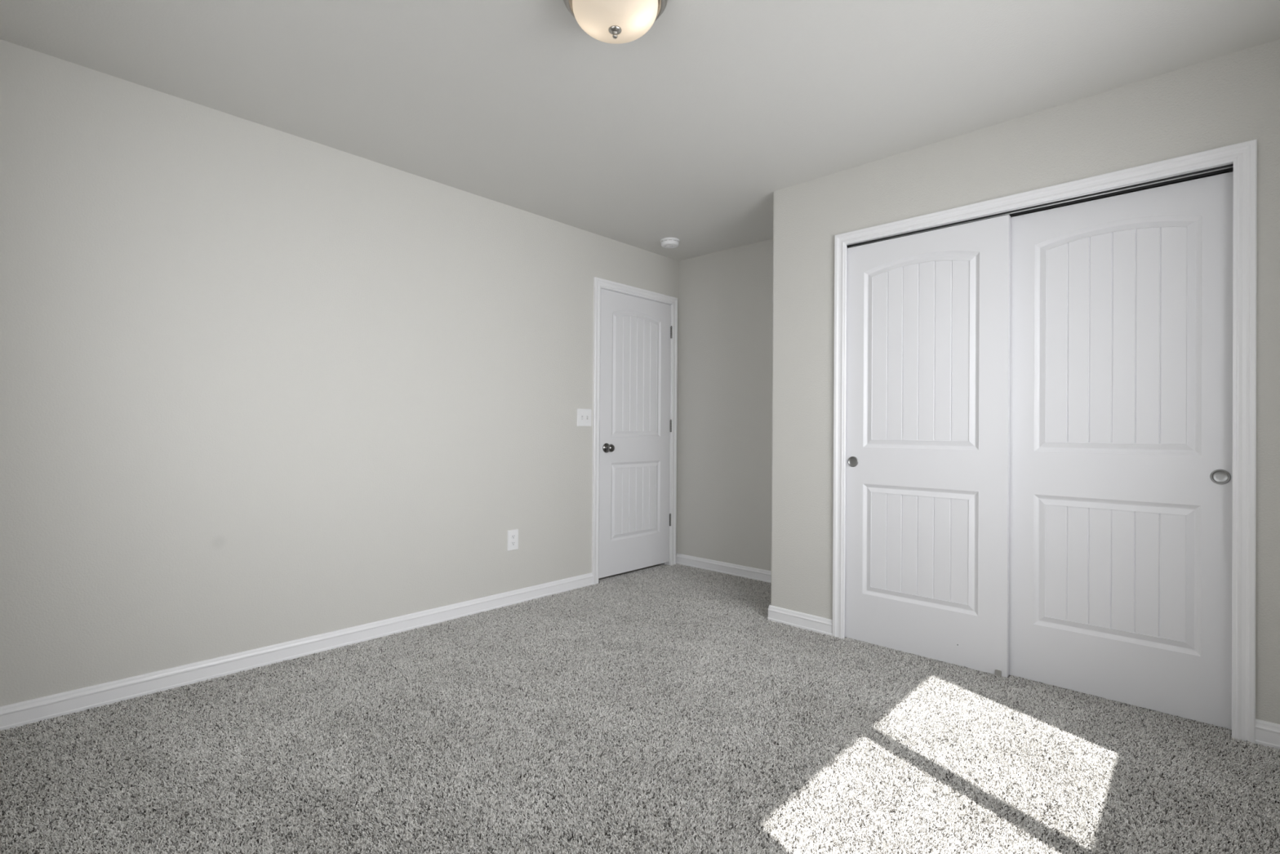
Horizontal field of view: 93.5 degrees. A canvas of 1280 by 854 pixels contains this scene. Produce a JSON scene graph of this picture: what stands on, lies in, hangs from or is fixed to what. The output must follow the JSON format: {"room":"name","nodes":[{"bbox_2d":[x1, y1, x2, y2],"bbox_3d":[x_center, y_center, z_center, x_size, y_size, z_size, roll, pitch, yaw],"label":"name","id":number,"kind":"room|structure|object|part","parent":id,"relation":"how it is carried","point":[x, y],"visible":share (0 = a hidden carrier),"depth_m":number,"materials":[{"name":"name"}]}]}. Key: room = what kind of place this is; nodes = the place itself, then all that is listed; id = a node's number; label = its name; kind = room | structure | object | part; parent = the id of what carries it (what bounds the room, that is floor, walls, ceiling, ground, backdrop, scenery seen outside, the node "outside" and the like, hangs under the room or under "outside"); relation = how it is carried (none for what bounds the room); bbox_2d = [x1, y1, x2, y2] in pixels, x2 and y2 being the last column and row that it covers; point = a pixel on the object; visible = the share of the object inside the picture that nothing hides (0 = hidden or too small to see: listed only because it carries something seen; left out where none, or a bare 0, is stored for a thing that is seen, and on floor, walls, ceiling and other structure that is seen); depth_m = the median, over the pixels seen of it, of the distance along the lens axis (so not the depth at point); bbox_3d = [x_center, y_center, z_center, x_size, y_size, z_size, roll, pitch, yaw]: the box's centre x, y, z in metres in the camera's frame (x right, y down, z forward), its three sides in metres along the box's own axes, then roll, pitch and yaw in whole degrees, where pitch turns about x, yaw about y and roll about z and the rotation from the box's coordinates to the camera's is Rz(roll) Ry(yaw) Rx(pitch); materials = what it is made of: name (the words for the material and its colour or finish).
{"room":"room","nodes":[
{"label":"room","id":0,"kind":"room"},
{"bbox_2d":[0,39,679,706],"bbox_3d":[-1.165,-0.132,3.384,0.120,2.452,4.170,0,0,43],"label":"wall","id":1,"kind":"structure","parent":0,"point":[260,385],"depth_m":2.69,"materials":[{"name":"beige paint"}]},
{"bbox_2d":[0,572,593,732],"bbox_3d":[-1.401,1.045,3.039,0.014,0.092,3.124,0,0,43],"label":"baseboard","id":2,"kind":"structure","parent":1,"relation":"attached to","point":[30,711],"depth_m":2.67,"materials":[{"name":"white paint"}]},
{"bbox_2d":[507,528,518,551],"bbox_3d":[-0.780,0.695,3.702,0.008,0.124,0.078,0,0,43],"label":"power outlet","id":3,"kind":"object","parent":1,"relation":"attached to","point":[513,535],"visible":1,"depth_m":3.70,"materials":[{"name":"white plastic"}]},
{"bbox_2d":[577,408,591,426],"bbox_3d":[-0.377,-0.065,4.121,0.018,0.120,0.128,0,0,43],"label":"light switch","id":4,"kind":"object","parent":1,"relation":"attached to","point":[584,415],"visible":1,"depth_m":4.12,"materials":[{"name":"white plastic"}]},
{"bbox_2d":[591,276,677,584],"bbox_3d":[-0.059,0.034,4.547,0.138,2.146,0.894,0,0,43],"label":"trim","id":5,"kind":"structure","parent":1,"relation":"attached to","point":[598,283],"depth_m":4.35,"materials":[{"name":"white paint"}]},
{"bbox_2d":[598,288,672,577],"bbox_3d":[-0.007,0.047,4.505,0.104,2.042,0.771,0,0,43],"label":"door","id":6,"kind":"structure","parent":1,"relation":"in","point":[636,333],"depth_m":4.49,"materials":[{"name":"white paint"}]},
{"bbox_3d":[-0.216,0.149,4.258,0.069,0.068,0.068,0,0,43],"label":"knob","id":7,"kind":"part","parent":6,"relation":"part of","materials":[{"name":"silver metal"}]},
{"bbox_3d":[-0.029,0.542,4.515,0.010,0.563,0.531,0,0,43],"label":"panel","id":8,"kind":"part","parent":6,"relation":"part of","materials":[{"name":"white paint"}]},
{"bbox_3d":[-0.023,-0.396,4.519,0.010,0.939,0.531,0,0,43],"label":"panel","id":9,"kind":"part","parent":6,"relation":"part of","materials":[{"name":"white paint"}]},
{"bbox_2d":[1,564,1261,853],"bbox_3d":[0.164,1.123,2.203,3.720,0.048,4.290,0,0,43],"label":"floor","id":10,"kind":"structure","parent":0,"point":[633,571],"depth_m":1.82,"materials":[{"name":"grey"}]},
{"bbox_2d":[995,669,1001,677],"bbox_3d":[1.610,1.093,2.688,0.026,0.036,0.082,0,0,43],"label":"floor guide","id":11,"kind":"object","parent":10,"relation":"on","point":[998,673],"visible":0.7,"depth_m":2.66,"materials":[{"name":"grey plastic"}]},
{"bbox_2d":[0,0,1279,261],"bbox_3d":[0.181,-1.403,2.213,3.720,0.100,4.290,0,0,43],"label":"ceiling","id":12,"kind":"structure","parent":0,"point":[687,130],"depth_m":2.31,"materials":[{"name":"white paint"}]},
{"bbox_2d":[563,0,667,44],"bbox_3d":[-0.077,-1.281,1.866,0.334,0.151,0.334,0,0,43],"label":"ceiling light","id":13,"kind":"object","parent":12,"relation":"attached to","point":[608,21],"visible":1,"depth_m":1.84,"materials":[{"name":"white glass"}]},
{"bbox_2d":[660,237,679,248],"bbox_3d":[0.216,-1.321,4.333,0.140,0.046,0.140,0,0,43],"label":"smoke detector","id":14,"kind":"object","parent":12,"relation":"attached to","point":[666,242],"visible":1,"depth_m":4.29,"materials":[{"name":"white plastic"}]},
{"bbox_3d":[0.216,-1.339,4.333,0.140,0.011,0.140,0,0,43],"label":"plate","id":15,"kind":"part","parent":14,"relation":"part of","materials":[{"name":"white plastic"}]},
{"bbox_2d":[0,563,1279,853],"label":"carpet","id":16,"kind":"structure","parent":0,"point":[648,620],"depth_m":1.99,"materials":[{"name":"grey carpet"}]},
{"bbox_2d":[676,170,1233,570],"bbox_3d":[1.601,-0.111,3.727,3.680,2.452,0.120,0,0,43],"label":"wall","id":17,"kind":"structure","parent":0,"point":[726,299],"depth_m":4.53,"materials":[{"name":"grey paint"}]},
{"bbox_2d":[675,553,771,582],"bbox_3d":[0.766,1.066,4.407,1.297,0.092,0.014,0,0,43],"label":"baseboard","id":18,"kind":"structure","parent":17,"relation":"attached to","point":[753,573],"depth_m":4.52,"materials":[{"name":"white paint"}]},
{"bbox_2d":[770,39,1279,724],"bbox_3d":[1.773,-0.113,2.978,2.123,2.452,0.734,0,0,43],"label":"wall","id":19,"kind":"structure","parent":0,"point":[1233,98],"depth_m":2.68,"materials":[{"name":"grey paint"}]},
{"bbox_2d":[767,604,832,636],"bbox_3d":[1.117,1.065,3.563,0.399,0.092,0.734,0,0,43],"label":"baseboard","id":20,"kind":"structure","parent":19,"relation":"attached to","point":[790,617],"depth_m":3.29,"materials":[{"name":"white paint"}]},
{"bbox_2d":[844,214,1010,677],"bbox_3d":[1.350,0.082,2.917,0.763,2.036,0.038,0,0,43],"label":"door","id":21,"kind":"structure","parent":19,"relation":"in","point":[928,313],"depth_m":2.87,"materials":[{"name":"white paint"}]},
{"bbox_3d":[1.105,0.180,3.124,0.056,0.056,0.005,0,0,43],"label":"flush pull","id":22,"kind":"part","parent":21,"relation":"part of","materials":[{"name":"silver metal"}]},
{"bbox_3d":[1.340,0.573,2.909,0.532,0.563,0.010,0,0,43],"label":"panel","id":23,"kind":"part","parent":21,"relation":"part of","materials":[{"name":"white paint"}]},
{"bbox_3d":[1.347,-0.365,2.913,0.532,0.939,0.010,0,0,43],"label":"panel","id":24,"kind":"part","parent":21,"relation":"part of","materials":[{"name":"white paint"}]},
{"bbox_2d":[847,162,1233,248],"bbox_3d":[1.641,-0.962,2.687,1.506,0.028,0.093,0,0,43],"label":"door track","id":25,"kind":"object","parent":19,"relation":"attached to","point":[1229,166],"visible":0.6,"depth_m":2.51,"materials":[{"name":"grey metal"}]},
{"bbox_2d":[832,138,1257,743],"bbox_3d":[1.591,0.051,2.639,1.554,2.118,0.028,0,0,43],"label":"trim","id":26,"kind":"structure","parent":19,"relation":"attached to","point":[1243,155],"depth_m":2.14,"materials":[{"name":"white paint"}]},
{"bbox_2d":[1008,171,1233,729],"bbox_3d":[1.917,0.084,2.445,0.763,2.036,0.038,0,0,43],"label":"door","id":27,"kind":"structure","parent":19,"relation":"in","point":[1120,524],"depth_m":2.40,"materials":[{"name":"white paint"}]},
{"bbox_3d":[1.908,0.575,2.436,0.532,0.563,0.010,0,0,43],"label":"panel","id":28,"kind":"part","parent":27,"relation":"part of","materials":[{"name":"white paint"}]},
{"bbox_3d":[1.914,-0.363,2.440,0.532,0.939,0.010,0,0,43],"label":"panel","id":29,"kind":"part","parent":27,"relation":"part of","materials":[{"name":"white paint"}]},
{"bbox_3d":[2.137,0.183,2.215,0.056,0.056,0.005,0,0,43],"label":"flush pull","id":30,"kind":"part","parent":27,"relation":"part of","materials":[{"name":"silver metal"}]},
{"bbox_2d":[1255,718,1279,749],"bbox_3d":[2.215,1.066,2.036,0.185,0.092,0.014,0,0,43],"label":"baseboard","id":31,"kind":"structure","parent":19,"relation":"attached to","point":[1267,733],"depth_m":2.08,"materials":[{"name":"white paint"}]}
]}

